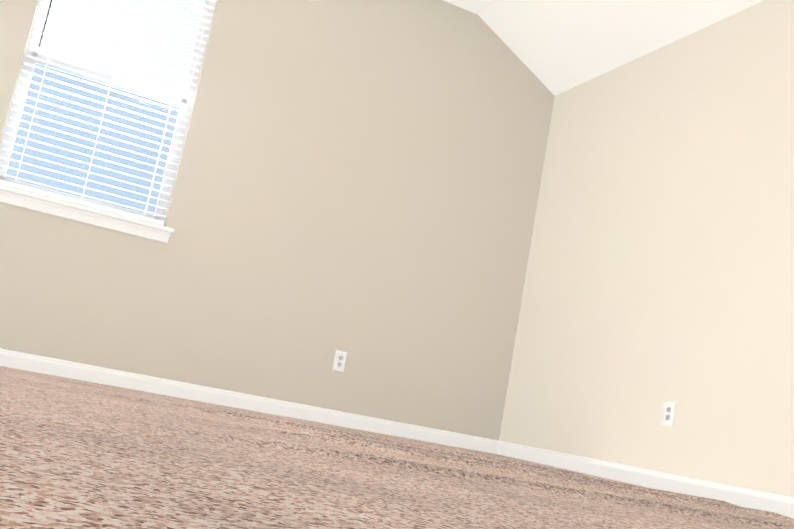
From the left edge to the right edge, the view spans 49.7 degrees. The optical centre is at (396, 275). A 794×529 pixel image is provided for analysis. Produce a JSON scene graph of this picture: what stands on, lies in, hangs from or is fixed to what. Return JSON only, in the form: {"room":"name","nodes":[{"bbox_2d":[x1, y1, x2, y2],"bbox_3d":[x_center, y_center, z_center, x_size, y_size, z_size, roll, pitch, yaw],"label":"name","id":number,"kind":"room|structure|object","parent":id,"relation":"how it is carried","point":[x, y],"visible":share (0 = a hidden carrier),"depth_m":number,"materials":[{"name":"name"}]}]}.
{"room":"empty bedroom","nodes":[
{"label":"empty bedroom","id":0,"kind":"room"},
{"bbox_2d":[0,0,554,440],"bbox_3d":[-1.126,-0.843,4.816,4.750,2.990,0.140,15,-10,-23],"label":"wall","id":1,"kind":"structure","parent":0,"point":[358,182],"depth_m":5.03,"materials":[{"name":"beige paint"}]},
{"bbox_2d":[0,185,174,242],"bbox_3d":[-1.660,-0.323,4.463,0.975,0.080,0.109,15,-10,-23],"label":"window sill","id":2,"kind":"structure","parent":1,"relation":"attached to","point":[69,210],"depth_m":4.44,"materials":[{"name":"white wood"}]},
{"bbox_2d":[0,0,216,225],"bbox_3d":[-1.560,-1.061,4.673,0.885,1.456,0.093,15,-10,-23],"label":"window","id":3,"kind":"structure","parent":1,"relation":"in","point":[9,146],"depth_m":4.63,"materials":[{"name":"white plastic"}]},
{"bbox_2d":[0,0,215,225],"bbox_3d":[-1.528,-1.071,4.607,0.879,1.442,0.060,15,-10,-23],"label":"window blind","id":4,"kind":"object","parent":3,"relation":"attached to","point":[77,201],"visible":0.92,"depth_m":4.59,"materials":[{"name":"white plastic"}]},
{"bbox_2d":[0,349,498,453],"bbox_3d":[-1.358,0.562,4.511,4.470,0.083,0.013,15,-10,-23],"label":"baseboard","id":5,"kind":"structure","parent":1,"relation":"attached to","point":[64,368],"depth_m":4.71,"materials":[{"name":"white wood"}]},
{"bbox_2d":[332,350,346,371],"bbox_3d":[-0.333,0.497,4.987,0.070,0.115,0.007,15,-10,-23],"label":"electrical outlet","id":6,"kind":"object","parent":1,"relation":"attached to","point":[339,361],"visible":1,"depth_m":4.98,"materials":[{"name":"white plastic"}]},
{"bbox_2d":[0,366,793,528],"bbox_3d":[-0.148,0.376,1.838,4.750,0.017,6.173,15,-10,-23],"label":"floor","id":7,"kind":"structure","parent":0,"point":[77,454],"depth_m":1.32,"materials":[{"name":"carpet"}]},
{"bbox_2d":[443,0,763,95],"bbox_3d":[0.367,-2.236,2.209,4.750,0.590,6.033,15,-10,-23],"label":"ceiling","id":8,"kind":"structure","parent":0,"point":[556,47],"depth_m":5.12,"materials":[{"name":"paint"}]},
{"bbox_2d":[499,0,793,497],"bbox_3d":[2.126,-0.257,2.926,0.140,2.420,6.173,15,-10,-23],"label":"wall","id":9,"kind":"structure","parent":0,"point":[660,269],"depth_m":4.34,"materials":[{"name":"beige paint"}]},
{"bbox_2d":[496,441,793,518],"bbox_3d":[1.847,0.859,2.707,0.013,0.083,5.893,15,-10,-23],"label":"baseboard","id":10,"kind":"structure","parent":9,"relation":"attached to","point":[761,500],"depth_m":4.06,"materials":[{"name":"white wood"}]},
{"bbox_2d":[662,401,675,425],"bbox_3d":[1.299,0.659,4.094,0.007,0.115,0.070,15,-10,-23],"label":"electrical outlet","id":11,"kind":"object","parent":9,"relation":"attached to","point":[668,414],"visible":1,"depth_m":4.09,"materials":[{"name":"white plastic"}]}
]}

